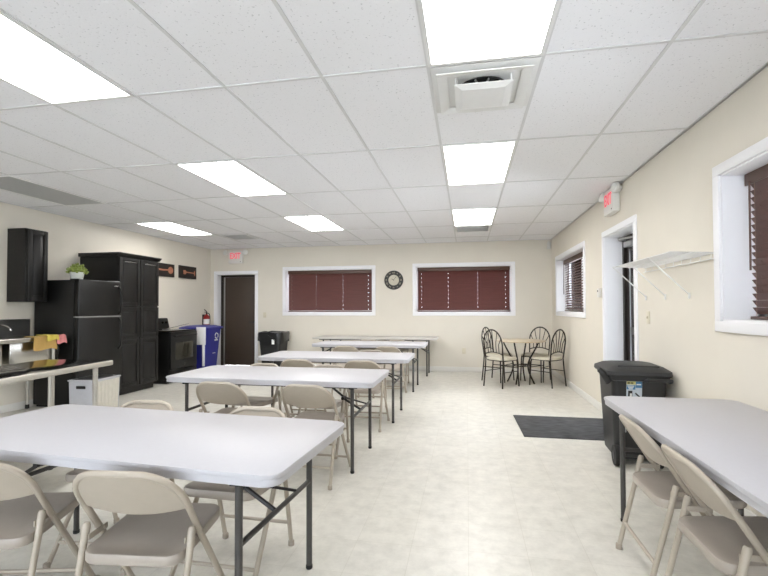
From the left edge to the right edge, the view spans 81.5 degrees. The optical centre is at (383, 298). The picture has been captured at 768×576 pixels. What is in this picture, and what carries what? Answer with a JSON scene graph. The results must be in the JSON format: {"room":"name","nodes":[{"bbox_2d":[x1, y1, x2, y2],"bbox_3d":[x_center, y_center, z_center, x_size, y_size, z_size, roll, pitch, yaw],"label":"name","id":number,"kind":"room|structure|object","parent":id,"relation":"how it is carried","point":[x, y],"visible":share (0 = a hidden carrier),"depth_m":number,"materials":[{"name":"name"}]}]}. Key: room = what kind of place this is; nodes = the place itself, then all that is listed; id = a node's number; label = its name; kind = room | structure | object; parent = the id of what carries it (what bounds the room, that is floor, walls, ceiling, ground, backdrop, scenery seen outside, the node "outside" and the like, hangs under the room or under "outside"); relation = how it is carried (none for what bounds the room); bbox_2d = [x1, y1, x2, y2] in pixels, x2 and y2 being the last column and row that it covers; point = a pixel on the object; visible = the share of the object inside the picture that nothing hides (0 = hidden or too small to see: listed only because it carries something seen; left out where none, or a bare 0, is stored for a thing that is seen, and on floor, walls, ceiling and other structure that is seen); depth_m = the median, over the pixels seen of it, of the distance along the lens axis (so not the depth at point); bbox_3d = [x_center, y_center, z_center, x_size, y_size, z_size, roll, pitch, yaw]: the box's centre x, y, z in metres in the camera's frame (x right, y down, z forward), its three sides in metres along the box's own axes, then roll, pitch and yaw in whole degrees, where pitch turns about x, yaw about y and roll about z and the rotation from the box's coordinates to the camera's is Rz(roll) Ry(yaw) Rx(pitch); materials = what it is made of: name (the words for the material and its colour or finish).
{"room":"break room","nodes":[
{"label":"break room","id":0,"kind":"room"},
{"bbox_2d":[0,202,210,405],"bbox_3d":[-5.139,0.036,4.297,0.300,2.729,11.768,0,-1,11],"label":"wall","id":1,"kind":"structure","parent":0,"point":[182,301],"depth_m":6.93,"materials":[{"name":"paint"}]},
{"bbox_2d":[0,319,29,336],"bbox_3d":[-4.835,0.358,4.973,0.020,0.220,1.820,0,-1,11],"label":"backsplash","id":2,"kind":"structure","parent":1,"relation":"attached to","point":[19,327],"depth_m":5.67,"materials":[{"name":"metal"}]},
{"bbox_2d":[0,399,35,413],"bbox_3d":[-4.981,1.352,4.242,0.014,0.095,11.768,0,-1,11],"label":"baseboard","id":3,"kind":"structure","parent":1,"relation":"attached to","point":[19,405],"depth_m":5.67,"materials":[{"name":"paint"}]},
{"bbox_2d":[7,228,47,301],"bbox_3d":[-4.574,-0.419,5.723,0.296,0.925,0.290,0,-1,11],"label":"upper cabinet","id":4,"kind":"object","parent":1,"relation":"attached to","point":[27,249],"visible":1,"depth_m":5.60,"materials":[{"name":"black wood"}]},
{"bbox_2d":[158,262,174,276],"bbox_3d":[-4.194,-0.547,8.493,0.032,0.250,0.580,0,-1,11],"label":"picture","id":5,"kind":"object","parent":1,"relation":"attached to","point":[166,270],"visible":0.73,"depth_m":8.54,"materials":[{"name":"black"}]},
{"bbox_2d":[178,265,195,278],"bbox_3d":[-4.060,-0.540,9.211,0.032,0.255,0.560,0,-1,11],"label":"picture","id":6,"kind":"object","parent":1,"relation":"attached to","point":[187,272],"visible":1,"depth_m":9.15,"materials":[{"name":"black paper"}]},
{"bbox_2d":[202,309,209,324],"bbox_3d":[-3.887,0.441,9.742,0.165,0.413,0.149,0,-1,-20],"label":"fire extinguisher","id":7,"kind":"object","parent":1,"relation":"attached to","point":[205,318],"visible":0.88,"depth_m":9.71,"materials":[{"name":"red metal"}]},
{"bbox_2d":[0,365,731,575],"bbox_3d":[-1.385,1.435,3.571,7.929,0.120,12.368,0,-1,11],"label":"floor","id":8,"kind":"structure","parent":0,"point":[454,486],"depth_m":2.92,"materials":[{"name":"tile"}]},
{"bbox_2d":[0,319,68,408],"bbox_3d":[-4.535,0.829,4.908,0.626,1.165,1.820,0,-1,11],"label":"sink","id":9,"kind":"object","parent":8,"relation":"on","point":[15,347],"depth_m":5.41,"materials":[{"name":"silver metal"}]},
{"bbox_2d":[0,344,1,365],"bbox_3d":[-4.599,0.629,4.557,0.460,0.310,1.000,0,-1,11],"label":"basin","id":10,"kind":"object","parent":9,"relation":"in","point":[0,344],"depth_m":4.99,"materials":[{"name":"silver metal"}]},
{"bbox_2d":[2,340,58,364],"bbox_3d":[-4.436,0.647,5.432,0.460,0.310,0.640,0,-1,11],"label":"basin","id":11,"kind":"object","parent":9,"relation":"in","point":[13,353],"depth_m":5.24,"materials":[{"name":"silver metal"}]},
{"bbox_2d":[0,335,68,343],"bbox_3d":[-4.534,0.481,4.914,0.620,0.050,1.820,0,-1,11],"label":"countertop","id":12,"kind":"structure","parent":9,"relation":"on","point":[16,339],"depth_m":5.17,"materials":[{"name":"silver metal"}]},
{"bbox_2d":[26,335,56,350],"bbox_3d":[-4.168,0.538,5.415,0.147,0.180,0.316,0,-1,11],"label":"towel","id":13,"kind":"object","parent":9,"relation":"on","point":[40,342],"visible":0.87,"depth_m":5.37,"materials":[{"name":"yellow fabric"}]},
{"bbox_2d":[42,334,58,340],"bbox_3d":[-4.138,0.481,5.479,0.182,0.081,0.172,0,-1,11],"label":"cleaning cloth","id":14,"kind":"object","parent":13,"relation":"on","point":[50,337],"visible":1,"depth_m":5.46,"materials":[{"name":"yellow fabric"}]},
{"bbox_2d":[57,334,66,343],"bbox_3d":[-4.114,0.509,5.629,0.127,0.123,0.147,0,-1,11],"label":"rag","id":15,"kind":"object","parent":9,"relation":"hanging from","point":[62,337],"visible":0.82,"depth_m":5.62,"materials":[{"name":"pink fabric"}]},
{"bbox_2d":[0,462,99,575],"bbox_3d":[-1.559,0.969,1.865,0.449,0.743,0.518,0,-1,-2],"label":"folding chair","id":16,"kind":"object","parent":8,"relation":"on","point":[26,512],"visible":0.94,"depth_m":1.80,"materials":[{"name":"beige metal"}]},
{"bbox_2d":[0,359,112,470],"bbox_3d":[-2.570,0.921,2.744,0.600,0.880,1.820,0,-1,5],"label":"prep table","id":17,"kind":"object","parent":8,"relation":"on","point":[25,371],"visible":0.39,"depth_m":3.22,"materials":[{"name":"silver metal"}]},
{"bbox_2d":[0,460,47,470],"bbox_3d":[-2.570,1.134,2.740,0.480,0.015,1.640,0,-1,5],"label":"shelf","id":18,"kind":"object","parent":17,"relation":"attached to","point":[23,466],"depth_m":3.03,"materials":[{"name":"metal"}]},
{"bbox_2d":[0,359,109,378],"bbox_3d":[-2.572,0.487,2.753,0.580,0.012,1.800,0,-1,5],"label":"countertop","id":19,"kind":"structure","parent":17,"relation":"on","point":[25,368],"depth_m":3.22,"materials":[{"name":"beige metal"}]},
{"bbox_2d":[33,279,122,406],"bbox_3d":[-4.217,0.589,6.201,0.750,1.695,0.720,0,-1,11],"label":"fridge","id":20,"kind":"object","parent":8,"relation":"on","point":[87,311],"visible":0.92,"depth_m":5.89,"materials":[{"name":"black metal"}]},
{"bbox_2d":[65,263,88,278],"bbox_3d":[-4.121,-0.363,5.971,0.225,0.237,0.252,0,-1,11],"label":"potted plant","id":21,"kind":"object","parent":20,"relation":"on","point":[76,271],"visible":0.98,"depth_m":5.92,"materials":[{"name":"green plant"}]},
{"bbox_2d":[67,374,120,406],"bbox_3d":[-3.285,1.152,5.065,0.316,0.518,0.432,0,-1,7],"label":"basket","id":22,"kind":"object","parent":8,"relation":"on","point":[80,389],"visible":0.57,"depth_m":4.94,"materials":[{"name":"grey plastic"}]},
{"bbox_2d":[43,400,174,575],"bbox_3d":[-1.449,0.981,2.445,0.449,0.743,0.518,0,-1,7],"label":"folding chair","id":23,"kind":"object","parent":8,"relation":"on","point":[70,476],"visible":0.2,"depth_m":2.37,"materials":[{"name":"beige metal"}]},
{"bbox_2d":[78,252,161,395],"bbox_3d":[-4.125,0.390,7.007,0.699,2.125,0.930,0,-1,11],"label":"cupboard","id":24,"kind":"object","parent":8,"relation":"on","point":[138,275],"visible":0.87,"depth_m":6.84,"materials":[{"name":"black wood"}]},
{"bbox_2d":[72,470,224,575],"bbox_3d":[-0.895,0.965,1.757,0.449,0.743,0.518,0,-1,5],"label":"folding chair","id":25,"kind":"object","parent":8,"relation":"on","point":[161,527],"visible":1,"depth_m":1.61,"materials":[{"name":"beige metal"}]},
{"bbox_2d":[0,404,344,575],"bbox_3d":[-1.154,0.983,2.100,1.810,0.722,0.760,0,-1,14],"label":"folding table","id":26,"kind":"object","parent":8,"relation":"on","point":[242,452],"visible":0.98,"depth_m":1.94,"materials":[{"name":"plastic"}]},
{"bbox_2d":[153,318,196,383],"bbox_3d":[-3.887,0.916,8.031,0.745,1.115,0.760,0,-1,11],"label":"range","id":27,"kind":"object","parent":8,"relation":"on","point":[177,348],"visible":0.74,"depth_m":7.77,"materials":[{"name":"black metal"}]},
{"bbox_2d":[158,329,196,331],"bbox_3d":[-3.918,0.570,8.043,0.684,0.017,0.760,0,-1,11],"label":"cooktop","id":28,"kind":"object","parent":27,"relation":"in","point":[159,330],"depth_m":8.06,"materials":[{"name":"black glass"}]},
{"bbox_2d":[179,325,222,368],"bbox_3d":[-3.674,1.011,8.935,0.658,0.961,0.660,0,-1,11],"label":"recycling bin","id":29,"kind":"object","parent":8,"relation":"on","point":[212,331],"visible":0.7,"depth_m":8.78,"materials":[{"name":"blue plastic"}]},
{"bbox_2d":[196,327,205,365],"bbox_3d":[-3.518,0.923,8.557,0.200,0.750,0.006,0,-1,11],"label":"hanging cloth","id":30,"kind":"object","parent":29,"relation":"hanging from","point":[201,331],"visible":0.88,"depth_m":8.55,"materials":[{"name":"white fabric"}]},
{"bbox_2d":[196,381,250,413],"bbox_3d":[-1.226,1.004,3.599,0.449,0.743,0.518,0,-1,11],"label":"folding chair","id":31,"kind":"object","parent":8,"relation":"on","point":[207,391],"visible":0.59,"depth_m":3.41,"materials":[{"name":"beige metal"}]},
{"bbox_2d":[169,406,293,575],"bbox_3d":[-0.749,0.975,2.254,0.449,0.743,0.518,0,-1,12],"label":"folding chair","id":32,"kind":"object","parent":8,"relation":"on","point":[196,489],"visible":0.33,"depth_m":2.16,"materials":[{"name":"beige metal"}]},
{"bbox_2d":[227,363,281,410],"bbox_3d":[-1.241,1.016,4.227,0.449,0.743,0.518,0,-1,11],"label":"folding chair","id":33,"kind":"object","parent":8,"relation":"on","point":[253,400],"visible":0.17,"depth_m":4.26,"materials":[{"name":"beige metal"}]},
{"bbox_2d":[258,331,289,366],"bbox_3d":[-2.308,1.091,9.328,0.557,0.808,0.600,0,-1,11],"label":"rubbish bin","id":34,"kind":"object","parent":8,"relation":"on","point":[270,341],"visible":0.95,"depth_m":9.11,"materials":[{"name":"black plastic"}]},
{"bbox_2d":[166,365,388,473],"bbox_3d":[-0.901,1.020,3.947,1.810,0.722,0.760,0,-1,11],"label":"folding table","id":35,"kind":"object","parent":8,"relation":"on","point":[351,379],"visible":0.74,"depth_m":3.78,"materials":[{"name":"plastic"}]},
{"bbox_2d":[280,359,326,416],"bbox_3d":[-0.914,1.032,5.056,0.449,0.743,0.518,0,-1,9],"label":"folding chair","id":36,"kind":"object","parent":8,"relation":"on","point":[288,362],"visible":0.22,"depth_m":4.84,"materials":[{"name":"beige metal"}]},
{"bbox_2d":[277,384,349,489],"bbox_3d":[-0.529,0.999,3.459,0.449,0.743,0.518,0,-1,13],"label":"folding chair","id":37,"kind":"object","parent":8,"relation":"on","point":[298,395],"visible":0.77,"depth_m":3.29,"materials":[{"name":"beige metal"}]},
{"bbox_2d":[297,364,349,458],"bbox_3d":[-0.581,1.012,4.109,0.449,0.743,0.518,0,-1,10],"label":"folding chair","id":38,"kind":"object","parent":8,"relation":"on","point":[339,402],"visible":0.2,"depth_m":4.21,"materials":[{"name":"beige metal"}]},
{"bbox_2d":[257,351,414,422],"bbox_3d":[-0.554,1.050,5.459,1.810,0.722,0.760,0,-1,11],"label":"folding table","id":39,"kind":"object","parent":8,"relation":"on","point":[392,358],"visible":0.66,"depth_m":5.26,"materials":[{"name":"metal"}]},
{"bbox_2d":[331,346,358,397],"bbox_3d":[-0.524,1.065,6.712,0.449,0.743,0.518,0,-1,11],"label":"folding chair","id":40,"kind":"object","parent":8,"relation":"on","point":[338,348],"visible":0.35,"depth_m":6.50,"materials":[{"name":"beige metal"}]},
{"bbox_2d":[342,360,389,431],"bbox_3d":[-0.196,1.028,4.922,0.449,0.743,0.518,0,-1,11],"label":"folding chair","id":41,"kind":"object","parent":8,"relation":"on","point":[356,364],"visible":0.52,"depth_m":4.73,"materials":[{"name":"beige metal"}]},
{"bbox_2d":[345,350,386,415],"bbox_3d":[-0.209,1.042,5.616,0.449,0.743,0.518,0,-1,11],"label":"folding chair","id":42,"kind":"object","parent":8,"relation":"on","point":[384,379],"visible":0.18,"depth_m":5.78,"materials":[{"name":"beige metal"}]},
{"bbox_2d":[357,339,375,350],"bbox_3d":[-0.319,1.081,7.539,0.449,0.743,0.518,0,-1,11],"label":"folding chair","id":43,"kind":"object","parent":8,"relation":"on","point":[361,349],"visible":0.18,"depth_m":7.71,"materials":[{"name":"beige metal"}]},
{"bbox_2d":[312,341,427,391],"bbox_3d":[-0.207,1.087,7.296,1.810,0.722,0.760,0,-1,11],"label":"folding table","id":44,"kind":"object","parent":8,"relation":"on","point":[324,344],"visible":0.68,"depth_m":7.06,"materials":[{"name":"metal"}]},
{"bbox_2d":[312,335,438,375],"bbox_3d":[-0.151,1.119,8.826,2.440,0.718,0.740,0,-1,11],"label":"folding table","id":45,"kind":"object","parent":8,"relation":"on","point":[323,337],"visible":0.77,"depth_m":8.65,"materials":[{"name":"white plastic"}]},
{"bbox_2d":[372,346,406,397],"bbox_3d":[0.086,1.061,6.599,0.449,0.743,0.518,0,-1,11],"label":"folding chair","id":46,"kind":"object","parent":8,"relation":"on","point":[381,348],"visible":0.43,"depth_m":6.41,"materials":[{"name":"beige metal"}]},
{"bbox_2d":[386,340,409,387],"bbox_3d":[0.182,1.078,7.445,0.449,0.743,0.518,0,-1,11],"label":"folding chair","id":47,"kind":"object","parent":8,"relation":"on","point":[407,364],"visible":0.15,"depth_m":7.56,"materials":[{"name":"beige metal"}]},
{"bbox_2d":[481,327,514,382],"bbox_3d":[2.019,0.982,7.943,0.476,0.948,0.403,-1,-2,41],"label":"bistro chair","id":48,"kind":"object","parent":8,"relation":"on","point":[487,354],"visible":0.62,"depth_m":7.93,"materials":[{"name":"brown metal"}]},
{"bbox_2d":[486,352,511,355],"bbox_3d":[2.040,0.997,7.925,0.385,0.037,0.385,-1,-2,41],"label":"cushion","id":49,"kind":"object","parent":48,"relation":"on","point":[488,354],"depth_m":7.82,"materials":[{"name":"beige fabric"}]},
{"bbox_2d":[483,329,519,388],"bbox_3d":[1.927,0.970,7.348,0.476,0.948,0.403,1,-1,-37],"label":"bistro chair","id":50,"kind":"object","parent":8,"relation":"on","point":[502,358],"visible":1,"depth_m":7.28,"materials":[{"name":"brown metal"}]},
{"bbox_2d":[487,356,516,360],"bbox_3d":[1.948,0.986,7.363,0.385,0.037,0.385,1,-1,-37],"label":"cushion","id":51,"kind":"object","parent":50,"relation":"on","point":[492,358],"depth_m":7.26,"materials":[{"name":"beige fabric"}]},
{"bbox_2d":[496,338,545,384],"bbox_3d":[2.348,1.083,7.660,0.830,0.741,0.830,0,-1,11],"label":"bistro table","id":52,"kind":"object","parent":8,"relation":"on","point":[507,340],"visible":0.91,"depth_m":7.56,"materials":[{"name":"beige laminate"}]},
{"bbox_2d":[520,327,550,382],"bbox_3d":[2.700,0.979,7.936,0.403,0.948,0.476,-1,-2,40],"label":"bistro chair","id":53,"kind":"object","parent":8,"relation":"on","point":[527,354],"visible":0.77,"depth_m":7.95,"materials":[{"name":"brown metal"}]},
{"bbox_2d":[522,352,547,355],"bbox_3d":[2.683,0.995,7.915,0.385,0.037,0.385,-1,-2,40],"label":"cushion","id":54,"kind":"object","parent":53,"relation":"on","point":[527,353],"depth_m":7.85,"materials":[{"name":"beige fabric"}]},
{"bbox_2d":[529,329,566,388],"bbox_3d":[2.716,0.968,7.378,0.403,0.948,0.476,1,-1,-35],"label":"bistro chair","id":55,"kind":"object","parent":8,"relation":"on","point":[543,358],"visible":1,"depth_m":7.29,"materials":[{"name":"brown metal"}]},
{"bbox_2d":[532,355,561,360],"bbox_3d":[2.701,0.985,7.399,0.385,0.037,0.385,1,-1,-35],"label":"cushion","id":56,"kind":"object","parent":55,"relation":"on","point":[541,357],"depth_m":7.29,"materials":[{"name":"beige fabric"}]},
{"bbox_2d":[513,415,603,440],"bbox_3d":[1.989,1.386,4.803,1.065,0.009,0.895,0,-1,11],"label":"door mat","id":57,"kind":"object","parent":8,"relation":"on","point":[578,428],"visible":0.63,"depth_m":4.77,"materials":[{"name":"carpet"}]},
{"bbox_2d":[594,360,673,468],"bbox_3d":[2.090,0.960,3.817,0.551,0.820,0.624,0,-1,14],"label":"bin","id":58,"kind":"object","parent":8,"relation":"on","point":[617,378],"visible":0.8,"depth_m":3.64,"materials":[{"name":"grey plastic"}]},
{"bbox_2d":[616,414,746,575],"bbox_3d":[1.455,0.966,2.162,0.518,0.743,0.449,0,-1,11],"label":"folding chair","id":59,"kind":"object","parent":8,"relation":"on","point":[665,489],"visible":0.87,"depth_m":2.11,"materials":[{"name":"beige metal"}]},
{"bbox_2d":[604,396,767,521],"bbox_3d":[1.625,0.972,1.932,0.760,0.722,1.810,0,-1,11],"label":"folding table","id":60,"kind":"object","parent":8,"relation":"on","point":[727,440],"visible":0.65,"depth_m":2.07,"materials":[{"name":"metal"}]},
{"bbox_2d":[661,444,767,575],"bbox_3d":[1.361,0.956,1.656,0.518,0.743,0.449,0,-1,11],"label":"folding chair","id":61,"kind":"object","parent":8,"relation":"on","point":[735,544],"visible":1,"depth_m":1.65,"materials":[{"name":"beige metal"}]},
{"bbox_2d":[210,239,552,368],"bbox_3d":[-0.285,0.129,9.530,7.929,2.729,0.300,0,-1,11],"label":"wall","id":62,"kind":"structure","parent":0,"point":[394,316],"depth_m":9.22,"materials":[{"name":"paint"}]},
{"bbox_2d":[223,250,247,263],"bbox_3d":[-3.300,-0.935,9.904,0.596,0.298,0.110,0,-1,11],"label":"exit sign","id":63,"kind":"object","parent":62,"relation":"attached to","point":[233,256],"visible":1,"depth_m":9.88,"materials":[{"name":"white plastic"}]},
{"bbox_2d":[214,271,257,364],"bbox_3d":[-3.278,0.450,10.067,1.065,2.125,0.308,0,-1,11],"label":"door","id":64,"kind":"structure","parent":62,"relation":"in","point":[235,292],"depth_m":10.09,"materials":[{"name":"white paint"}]},
{"bbox_2d":[282,265,375,315],"bbox_3d":[-1.175,-0.162,9.667,2.072,1.059,0.268,0,-1,11],"label":"window","id":65,"kind":"structure","parent":62,"relation":"in","point":[285,287],"depth_m":9.58,"materials":[{"name":"white paint"}]},
{"bbox_2d":[288,270,371,311],"bbox_3d":[-1.180,-0.162,9.637,1.876,0.896,0.087,0,-1,11],"label":"blind","id":66,"kind":"object","parent":65,"relation":"attached to","point":[334,289],"visible":0.98,"depth_m":9.64,"materials":[{"name":"brown wood"}]},
{"bbox_2d":[384,271,402,289],"bbox_3d":[0.202,-0.386,9.282,0.400,0.400,0.031,0,-1,11],"label":"wall clock","id":67,"kind":"object","parent":62,"relation":"attached to","point":[393,280],"visible":1,"depth_m":9.27,"materials":[{"name":"paint"}]},
{"bbox_2d":[314,364,549,373],"bbox_3d":[0.250,1.438,9.245,6.161,0.095,0.014,0,-1,11],"label":"baseboard","id":68,"kind":"structure","parent":62,"relation":"attached to","point":[420,368],"depth_m":8.98,"materials":[{"name":"paint"}]},
{"bbox_2d":[412,261,515,315],"bbox_3d":[1.621,-0.189,9.147,2.049,1.077,0.268,0,-1,11],"label":"window","id":69,"kind":"structure","parent":62,"relation":"in","point":[415,267],"depth_m":9.04,"materials":[{"name":"white paint"}]},
{"bbox_2d":[418,266,509,311],"bbox_3d":[1.615,-0.189,9.117,1.853,0.914,0.087,0,-1,11],"label":"blind","id":70,"kind":"object","parent":69,"relation":"attached to","point":[439,288],"visible":1,"depth_m":9.12,"materials":[{"name":"brown wood"}]},
{"bbox_2d":[547,241,550,248],"bbox_3d":[3.228,-1.049,8.719,0.064,0.160,0.055,0,-1,11],"label":"sensor","id":71,"kind":"object","parent":62,"relation":"attached to","point":[548,242],"visible":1,"depth_m":8.69,"materials":[{"name":"white plastic"}]},
{"bbox_2d":[0,0,767,248],"bbox_3d":[-1.393,-1.312,3.627,7.929,0.123,12.368,0,-1,11],"label":"ceiling","id":72,"kind":"structure","parent":0,"point":[331,103],"depth_m":3.07,"materials":[{"name":"tile"}]},
{"bbox_2d":[0,175,106,205],"bbox_3d":[-3.921,-1.213,5.089,0.610,0.009,1.220,0,-1,11],"label":"recessed light","id":73,"kind":"object","parent":72,"relation":"in","point":[8,183],"visible":1,"depth_m":5.09,"materials":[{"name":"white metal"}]},
{"bbox_2d":[0,10,134,104],"bbox_3d":[-1.969,-1.276,2.245,0.610,0.009,1.220,0,-1,11],"label":"recessed light","id":74,"kind":"object","parent":72,"relation":"in","point":[30,63],"visible":1,"depth_m":2.50,"materials":[{"name":"white plastic"}]},
{"bbox_2d":[135,222,213,235],"bbox_3d":[-3.474,-1.165,7.488,0.610,0.009,1.220,0,-1,11],"label":"recessed light","id":75,"kind":"object","parent":72,"relation":"in","point":[171,227],"visible":1,"depth_m":7.41,"materials":[{"name":"white plastic"}]},
{"bbox_2d":[174,160,287,196],"bbox_3d":[-1.522,-1.229,4.643,0.610,0.009,1.220,0,-1,11],"label":"recessed light","id":76,"kind":"object","parent":72,"relation":"in","point":[232,176],"visible":1,"depth_m":4.53,"materials":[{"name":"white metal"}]},
{"bbox_2d":[221,234,258,239],"bbox_3d":[-2.669,-1.143,8.272,0.500,0.032,0.500,0,-1,11],"label":"ceiling vent","id":77,"kind":"object","parent":72,"relation":"in","point":[232,236],"visible":0.99,"depth_m":8.19,"materials":[{"name":"white metal"}]},
{"bbox_2d":[283,215,344,230],"bbox_3d":[-1.075,-1.181,7.041,0.610,0.009,1.220,0,-1,11],"label":"recessed light","id":78,"kind":"object","parent":72,"relation":"in","point":[317,222],"visible":1,"depth_m":6.99,"materials":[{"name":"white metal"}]},
{"bbox_2d":[455,225,490,231],"bbox_3d":[1.490,-1.171,7.489,0.580,0.032,0.520,0,-1,11],"label":"ceiling vent","id":79,"kind":"object","parent":72,"relation":"in","point":[474,228],"visible":1,"depth_m":7.41,"materials":[{"name":"white metal"}]},
{"bbox_2d":[451,208,496,225],"bbox_3d":[1.323,-1.197,6.595,0.610,0.009,1.220,0,-1,11],"label":"recessed light","id":80,"kind":"object","parent":72,"relation":"in","point":[481,216],"visible":1,"depth_m":6.51,"materials":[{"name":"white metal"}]},
{"bbox_2d":[441,140,517,185],"bbox_3d":[0.877,-1.245,4.197,0.610,0.009,1.220,0,-1,11],"label":"recessed light","id":81,"kind":"object","parent":72,"relation":"in","point":[487,162],"visible":1,"depth_m":4.08,"materials":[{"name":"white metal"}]},
{"bbox_2d":[430,56,540,114],"bbox_3d":[0.599,-1.247,2.702,0.590,0.065,0.580,0,-1,11],"label":"ceiling vent","id":82,"kind":"object","parent":72,"relation":"in","point":[502,84],"visible":1,"depth_m":2.60,"materials":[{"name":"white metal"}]},
{"bbox_2d":[417,0,560,66],"bbox_3d":[0.430,-1.292,1.798,0.610,0.009,1.220,0,-1,11],"label":"recessed light","id":83,"kind":"object","parent":72,"relation":"in","point":[454,32],"visible":1,"depth_m":2.12,"materials":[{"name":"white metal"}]},
{"bbox_2d":[552,66,767,516],"bbox_3d":[2.361,-0.014,2.902,0.300,2.729,11.768,0,-1,11],"label":"wall","id":84,"kind":"structure","parent":0,"point":[670,196],"depth_m":3.46,"materials":[{"name":"paint"}]},
{"bbox_2d":[555,241,585,317],"bbox_3d":[3.134,-0.251,7.250,0.268,1.089,2.080,0,-1,11],"label":"window","id":85,"kind":"structure","parent":84,"relation":"in","point":[561,297],"depth_m":7.85,"materials":[{"name":"white paint"}]},
{"bbox_2d":[563,252,582,311],"bbox_3d":[3.153,-0.251,7.247,0.087,0.926,1.884,0,-1,11],"label":"blind","id":86,"kind":"object","parent":85,"relation":"attached to","point":[579,255],"visible":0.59,"depth_m":7.52,"materials":[{"name":"red plastic"}]},
{"bbox_2d":[597,288,600,296],"bbox_3d":[2.688,-0.071,5.569,0.031,0.110,0.100,0,-1,11],"label":"thermostat","id":87,"kind":"object","parent":84,"relation":"attached to","point":[598,289],"visible":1,"depth_m":5.52,"materials":[{"name":"white plastic"}]},
{"bbox_2d":[599,182,621,216],"bbox_3d":[2.536,-1.099,5.003,0.110,0.298,0.596,0,-1,11],"label":"exit sign","id":88,"kind":"object","parent":84,"relation":"attached to","point":[611,198],"visible":1,"depth_m":4.88,"materials":[{"name":"white plastic"}]},
{"bbox_2d":[599,193,603,202],"bbox_3d":[2.576,-1.184,5.230,0.108,0.118,0.138,0,-1,11],"label":"lamp","id":89,"kind":"object","parent":88,"relation":"attached to","point":[601,198],"depth_m":5.20,"materials":[{"name":"white plastic"}]},
{"bbox_2d":[610,182,621,192],"bbox_3d":[2.497,-1.193,4.775,0.090,0.118,0.120,0,-1,-8],"label":"lamp","id":90,"kind":"object","parent":88,"relation":"attached to","point":[616,187],"depth_m":4.74,"materials":[{"name":"white plastic"}]},
{"bbox_2d":[601,214,638,360],"bbox_3d":[2.711,0.286,4.852,0.308,2.205,1.109,0,-1,11],"label":"door","id":91,"kind":"structure","parent":84,"relation":"in","point":[619,244],"depth_m":5.31,"materials":[{"name":"white paint"}]},
{"bbox_2d":[646,311,649,323],"bbox_3d":[2.422,0.174,4.093,0.018,0.116,0.072,0,-1,11],"label":"light switch","id":92,"kind":"object","parent":84,"relation":"attached to","point":[647,312],"visible":1,"depth_m":4.08,"materials":[{"name":"beige plastic"}]},
{"bbox_2d":[552,370,757,515],"bbox_3d":[2.210,1.303,2.904,0.014,0.095,11.768,0,-1,11],"label":"baseboard","id":93,"kind":"structure","parent":84,"relation":"attached to","point":[594,402],"depth_m":6.25,"materials":[{"name":"paint"}]},
{"bbox_2d":[612,251,713,299],"bbox_3d":[2.187,-0.154,3.594,0.292,0.318,1.208,0,-1,11],"label":"wire shelf","id":94,"kind":"object","parent":84,"relation":"attached to","point":[665,258],"visible":1,"depth_m":3.45,"materials":[{"name":"white metal"}]},
{"bbox_2d":[712,137,767,335],"bbox_3d":[2.143,-0.351,1.933,0.268,1.093,2.080,0,-1,11],"label":"window","id":95,"kind":"structure","parent":84,"relation":"in","point":[734,297],"depth_m":2.88,"materials":[{"name":"white paint"}]},
{"bbox_2d":[744,164,767,319],"bbox_3d":[2.177,-0.350,1.926,0.087,0.930,1.884,0,-1,11],"label":"blind","id":96,"kind":"object","parent":95,"relation":"attached to","point":[758,178],"visible":1,"depth_m":2.78,"materials":[{"name":"brown wood"}]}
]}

